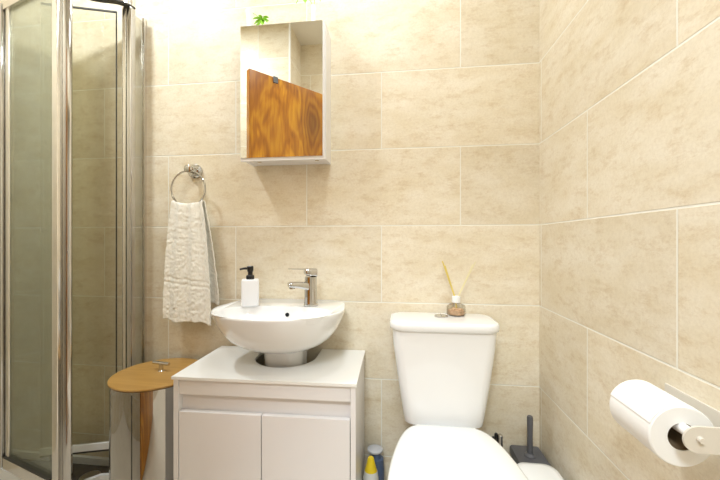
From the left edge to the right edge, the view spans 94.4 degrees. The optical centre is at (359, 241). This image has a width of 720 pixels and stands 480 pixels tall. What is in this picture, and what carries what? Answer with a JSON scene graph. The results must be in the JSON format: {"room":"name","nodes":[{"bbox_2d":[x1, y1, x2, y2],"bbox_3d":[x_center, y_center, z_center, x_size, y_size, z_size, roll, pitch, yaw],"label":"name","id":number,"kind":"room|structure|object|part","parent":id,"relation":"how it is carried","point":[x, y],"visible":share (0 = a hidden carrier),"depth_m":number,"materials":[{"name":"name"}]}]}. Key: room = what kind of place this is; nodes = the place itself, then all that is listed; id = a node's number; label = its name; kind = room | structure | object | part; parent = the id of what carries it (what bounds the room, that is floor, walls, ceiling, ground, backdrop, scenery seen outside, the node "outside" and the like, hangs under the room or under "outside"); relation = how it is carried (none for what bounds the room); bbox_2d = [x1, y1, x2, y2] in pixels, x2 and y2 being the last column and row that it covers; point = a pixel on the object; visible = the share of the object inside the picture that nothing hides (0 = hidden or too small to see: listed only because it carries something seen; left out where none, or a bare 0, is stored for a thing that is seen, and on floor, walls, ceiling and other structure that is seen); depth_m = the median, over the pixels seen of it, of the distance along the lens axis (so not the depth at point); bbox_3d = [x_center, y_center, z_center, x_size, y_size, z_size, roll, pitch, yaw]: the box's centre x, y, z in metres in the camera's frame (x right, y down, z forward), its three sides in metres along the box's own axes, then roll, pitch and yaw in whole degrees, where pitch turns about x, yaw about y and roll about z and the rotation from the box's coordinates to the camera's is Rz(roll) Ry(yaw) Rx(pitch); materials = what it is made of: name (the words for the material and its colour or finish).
{"room":"bathroom","nodes":[
{"label":"bathroom","id":0,"kind":"room"},
{"bbox_2d":[0,0,538,479],"bbox_3d":[-0.503,-0.178,1.423,2.564,2.630,0.100,0,0,7],"label":"wall","id":1,"kind":"structure","parent":0,"point":[435,103],"depth_m":1.32,"materials":[{"name":"tile"}]},
{"bbox_2d":[170,164,205,201],"bbox_3d":[-0.690,-0.231,1.363,0.153,0.188,0.063,0,0,7],"label":"towel ring","id":2,"kind":"object","parent":1,"relation":"attached to","point":[195,171],"visible":0.98,"depth_m":1.35,"materials":[{"name":"silver metal"}]},
{"bbox_2d":[162,200,218,325],"bbox_3d":[-0.680,0.081,1.340,0.227,0.496,0.054,0,0,7],"label":"hand towel","id":3,"kind":"object","parent":2,"relation":"hanging from","point":[190,287],"visible":1,"depth_m":1.33,"materials":[{"name":"beige fabric"}]},
{"bbox_2d":[241,20,330,165],"bbox_3d":[-0.284,-0.559,1.293,0.326,0.510,0.107,0,0,7],"label":"upper cabinet","id":4,"kind":"object","parent":1,"relation":"attached to","point":[286,67],"visible":1,"depth_m":1.24,"materials":[{"name":"white laminate"}]},
{"bbox_2d":[245,8,268,25],"bbox_3d":[-0.396,-0.854,1.280,0.105,0.086,0.038,0,0,21],"label":"potted plant","id":5,"kind":"object","parent":4,"relation":"on","point":[249,12],"visible":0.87,"depth_m":1.28,"materials":[{"name":"green plant"}]},
{"bbox_3d":[-0.428,-0.855,1.295,0.034,0.085,0.034,0,0,7],"label":"pot","id":6,"kind":"part","parent":5,"relation":"part of","materials":[{"name":"white ceramic"}]},
{"bbox_2d":[296,0,320,20],"bbox_3d":[-0.202,-0.886,1.264,0.106,0.148,0.032,0,0,-5],"label":"potted plant","id":7,"kind":"object","parent":4,"relation":"on","point":[313,6],"visible":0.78,"depth_m":1.26,"materials":[{"name":"green plant"}]},
{"bbox_3d":[-0.176,-0.855,1.270,0.024,0.085,0.024,0,0,7],"label":"pot","id":8,"kind":"part","parent":7,"relation":"part of","materials":[{"name":"white ceramic"}]},
{"bbox_2d":[492,433,502,446],"bbox_3d":[0.506,0.726,1.227,0.028,0.052,0.051,0,0,7],"label":"water valve","id":9,"kind":"object","parent":1,"relation":"attached to","point":[498,437],"visible":0.7,"depth_m":1.21,"materials":[{"name":"silver metal"}]},
{"bbox_3d":[0.499,0.721,1.232,0.013,0.043,0.042,0,0,7],"label":"knob","id":10,"kind":"part","parent":9,"relation":"part of","materials":[{"name":"black plastic"}]},
{"bbox_2d":[539,0,719,479],"bbox_3d":[0.627,-0.178,0.496,0.100,2.630,1.474,0,0,7],"label":"wall","id":11,"kind":"structure","parent":0,"point":[629,90],"depth_m":0.77,"materials":[{"name":"tile"}]},
{"bbox_2d":[665,383,719,454],"bbox_3d":[0.536,0.292,0.567,0.096,0.039,0.172,0,0,7],"label":"toilet roll holder","id":12,"kind":"object","parent":11,"relation":"attached to","point":[698,439],"visible":0.69,"depth_m":0.49,"materials":[{"name":"silver metal"}]},
{"bbox_2d":[609,380,713,466],"bbox_3d":[0.511,0.305,0.573,0.096,0.097,0.102,0,0,7],"label":"toilet paper roll","id":13,"kind":"object","parent":12,"relation":"hanging from","point":[649,413],"visible":0.91,"depth_m":0.54,"materials":[{"name":"paper"}]},
{"bbox_3d":[0.582,0.292,0.564,0.004,0.038,0.167,0,0,7],"label":"wall plate","id":14,"kind":"part","parent":12,"relation":"part of","materials":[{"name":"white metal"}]},
{"bbox_3d":[0.525,0.292,0.489,0.092,0.039,0.004,0,0,7],"label":"arm","id":15,"kind":"part","parent":12,"relation":"part of","materials":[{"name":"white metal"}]},
{"bbox_3d":[-0.591,1.107,0.692,2.564,0.100,1.574,0,0,7],"label":"floor","id":16,"kind":"structure","parent":0,"visible":0},
{"bbox_2d":[0,454,108,479],"bbox_3d":[-1.316,0.994,1.361,0.765,0.125,0.215,0,0,7],"label":"shower tray","id":17,"kind":"object","parent":16,"relation":"on","point":[85,467],"visible":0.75,"depth_m":1.40,"materials":[{"name":"white ceramic"}]},
{"bbox_2d":[0,0,146,479],"bbox_3d":[-1.301,-0.011,1.324,0.783,1.945,0.203,0,0,0],"label":"shower enclosure","id":18,"kind":"object","parent":17,"relation":"on","point":[36,36],"visible":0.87,"depth_m":1.33,"materials":[{"name":"metal"}]},
{"bbox_3d":[-1.477,-0.026,1.384,0.021,1.915,0.030,0,0,23],"label":"post","id":19,"kind":"part","parent":18,"relation":"part of","materials":[{"name":"silver metal"}]},
{"bbox_3d":[-1.446,-0.026,1.373,0.028,1.915,0.014,0,0,23],"label":"post","id":20,"kind":"part","parent":18,"relation":"part of","materials":[{"name":"metal"}]},
{"bbox_3d":[-1.306,-0.969,1.313,0.338,0.030,0.026,0,0,23],"label":"rail","id":21,"kind":"part","parent":18,"relation":"part of","materials":[{"name":"metal"}]},
{"bbox_3d":[-1.306,0.909,1.313,0.338,0.045,0.026,0,0,23],"label":"rail","id":22,"kind":"part","parent":18,"relation":"part of","materials":[{"name":"metal"}]},
{"bbox_3d":[-1.306,-0.034,1.313,0.338,1.840,0.006,0,0,23],"label":"glass panel","id":23,"kind":"part","parent":18,"relation":"part of","materials":[{"name":"glass"}]},
{"bbox_3d":[-1.121,-0.026,1.238,0.035,1.915,0.028,0,0,20],"label":"post","id":24,"kind":"part","parent":18,"relation":"part of","materials":[{"name":"metal"}]},
{"bbox_3d":[-1.091,-0.026,1.244,0.027,1.915,0.022,0,0,-35],"label":"post","id":25,"kind":"part","parent":18,"relation":"part of","materials":[{"name":"silver metal"}]},
{"bbox_3d":[-1.127,0.829,1.340,0.268,0.028,0.012,0,0,-11],"label":"sliding rail","id":26,"kind":"part","parent":18,"relation":"part of","materials":[{"name":"white plastic"}]},
{"bbox_3d":[-0.946,-0.006,1.342,0.016,1.875,0.014,0,0,7],"label":"post","id":27,"kind":"part","parent":18,"relation":"part of","materials":[{"name":"metal"}]},
{"bbox_3d":[-1.017,-0.966,1.293,0.242,0.035,0.043,0,0,-26],"label":"rail","id":28,"kind":"part","parent":18,"relation":"part of","materials":[{"name":"metal"}]},
{"bbox_3d":[-0.924,-0.006,1.343,0.024,1.875,0.026,0,0,7],"label":"post","id":29,"kind":"part","parent":18,"relation":"part of","materials":[{"name":"silver metal"}]},
{"bbox_3d":[-0.920,-0.021,1.382,0.004,1.815,0.057,0,0,7],"label":"glass panel","id":30,"kind":"part","parent":18,"relation":"part of","materials":[{"name":"clear glass"}]},
{"bbox_2d":[107,358,197,479],"bbox_3d":[-0.742,0.751,1.229,0.304,0.611,0.304,0,0,7],"label":"bin","id":31,"kind":"object","parent":16,"relation":"on","point":[140,395],"visible":0.73,"depth_m":1.10,"materials":[{"name":"metal"}]},
{"bbox_3d":[-0.742,0.484,1.229,0.304,0.009,0.304,0,0,7],"label":"lid","id":32,"kind":"part","parent":31,"relation":"part of","materials":[{"name":"brown wood"}]},
{"bbox_3d":[-0.741,0.462,1.241,0.073,0.034,0.022,0,0,16],"label":"handle","id":33,"kind":"part","parent":31,"relation":"part of","materials":[{"name":"silver metal"}]},
{"bbox_2d":[171,346,364,479],"bbox_3d":[-0.288,0.741,1.181,0.589,0.631,0.315,0,0,6],"label":"vanity unit","id":34,"kind":"object","parent":16,"relation":"on","point":[236,417],"visible":1,"depth_m":1.04,"materials":[{"name":"white laminate"}]},
{"bbox_3d":[-0.440,0.764,1.053,0.269,0.454,0.017,0,0,6],"label":"cabinet door","id":35,"kind":"part","parent":34,"relation":"part of","materials":[{"name":"white paint"}]},
{"bbox_2d":[171,346,364,386],"bbox_3d":[-0.288,0.430,1.181,0.589,0.009,0.315,0,0,6],"label":"countertop","id":36,"kind":"structure","parent":34,"relation":"on","point":[331,367],"depth_m":1.10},
{"bbox_2d":[211,298,344,367],"bbox_3d":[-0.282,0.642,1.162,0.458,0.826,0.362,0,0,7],"label":"washbasin","id":37,"kind":"object","parent":36,"relation":"on","point":[283,330],"visible":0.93,"depth_m":1.06,"materials":[{"name":"white ceramic"}]},
{"bbox_2d":[240,266,258,306],"bbox_3d":[-0.403,0.159,1.213,0.068,0.142,0.061,0,0,-17],"label":"soap dispenser","id":38,"kind":"object","parent":37,"relation":"on","point":[250,285],"visible":1,"depth_m":1.19,"materials":[{"name":"white plastic"}]},
{"bbox_2d":[241,278,258,306],"bbox_3d":[-0.399,0.182,1.214,0.061,0.094,0.061,0,0,-17],"label":"bottle","id":39,"kind":"object","parent":38,"relation":"attached to","point":[249,286],"depth_m":1.18,"materials":[{"name":"white plastic"}]},
{"bbox_2d":[287,268,317,306],"bbox_3d":[-0.203,0.161,1.192,0.107,0.137,0.052,0,0,-26],"label":"faucet","id":40,"kind":"object","parent":37,"relation":"on","point":[310,284],"visible":1,"depth_m":1.18,"materials":[{"name":"silver metal"}]},
{"bbox_3d":[-0.214,0.161,1.187,0.081,0.041,0.038,0,0,-26],"label":"spout","id":41,"kind":"part","parent":40,"relation":"part of","materials":[{"name":"silver metal"}]},
{"bbox_3d":[-0.214,0.097,1.187,0.080,0.009,0.030,0,0,-26],"label":"lever","id":42,"kind":"part","parent":40,"relation":"part of","materials":[{"name":"silver metal"}]},
{"bbox_3d":[-0.167,0.764,1.026,0.275,0.454,0.017,0,0,6],"label":"cabinet door","id":43,"kind":"part","parent":34,"relation":"part of","materials":[{"name":"white paint"}]},
{"bbox_2d":[363,456,378,479],"bbox_3d":[0.039,0.912,1.189,0.058,0.288,0.046,0,0,7],"label":"bottle","id":44,"kind":"object","parent":16,"relation":"on","point":[370,472],"visible":1,"depth_m":1.18,"materials":[{"name":"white plastic"}]},
{"bbox_2d":[367,444,383,479],"bbox_3d":[0.059,0.914,1.247,0.063,0.285,0.052,0,0,7],"label":"bottle","id":45,"kind":"object","parent":16,"relation":"on","point":[375,450],"visible":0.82,"depth_m":1.23,"materials":[{"name":"blue plastic"}]},
{"bbox_2d":[387,312,527,479],"bbox_3d":[0.263,0.660,0.956,0.366,0.794,0.640,0,0,7],"label":"toilet","id":46,"kind":"object","parent":16,"relation":"on","point":[444,362],"visible":1,"depth_m":1.09,"materials":[{"name":"white ceramic"}]},
{"bbox_3d":[0.290,0.283,1.181,0.366,0.030,0.186,0,0,7],"label":"cistern lid","id":47,"kind":"part","parent":46,"relation":"part of","materials":[{"name":"white ceramic"}]},
{"bbox_3d":[0.252,0.608,0.862,0.362,0.032,0.452,0,0,7],"label":"seat lid","id":48,"kind":"part","parent":46,"relation":"part of","materials":[{"name":"white plastic"}]},
{"bbox_2d":[442,261,475,316],"bbox_3d":[0.361,0.169,1.220,0.108,0.199,0.065,0,0,34],"label":"reed diffuser","id":49,"kind":"object","parent":46,"relation":"on","point":[455,311],"visible":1,"depth_m":1.22,"materials":[{"name":"clear glass"}]},
{"bbox_2d":[447,303,465,316],"bbox_3d":[0.353,0.241,1.225,0.063,0.055,0.063,0,0,-16],"label":"jar","id":50,"kind":"object","parent":49,"relation":"attached to","point":[455,311],"depth_m":1.21,"materials":[{"name":"clear glass"}]},
{"bbox_2d":[510,415,550,465],"bbox_3d":[0.594,0.832,1.166,0.103,0.450,0.120,0,0,7],"label":"toilet brush","id":51,"kind":"object","parent":16,"relation":"on","point":[529,453],"visible":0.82,"depth_m":1.16,"materials":[{"name":"grey plastic"}]},
{"bbox_3d":[0.592,0.676,1.160,0.038,0.139,0.038,0,0,7],"label":"handle","id":52,"kind":"part","parent":51,"relation":"part of","materials":[{"name":"grey plastic"}]},
{"bbox_2d":[517,462,563,479],"bbox_3d":[0.530,0.875,0.919,0.132,0.362,0.280,0,0,7],"label":"pedal bin","id":53,"kind":"object","parent":16,"relation":"on","point":[532,471],"visible":0.71,"depth_m":1.01,"materials":[{"name":"white plastic"}]}
]}

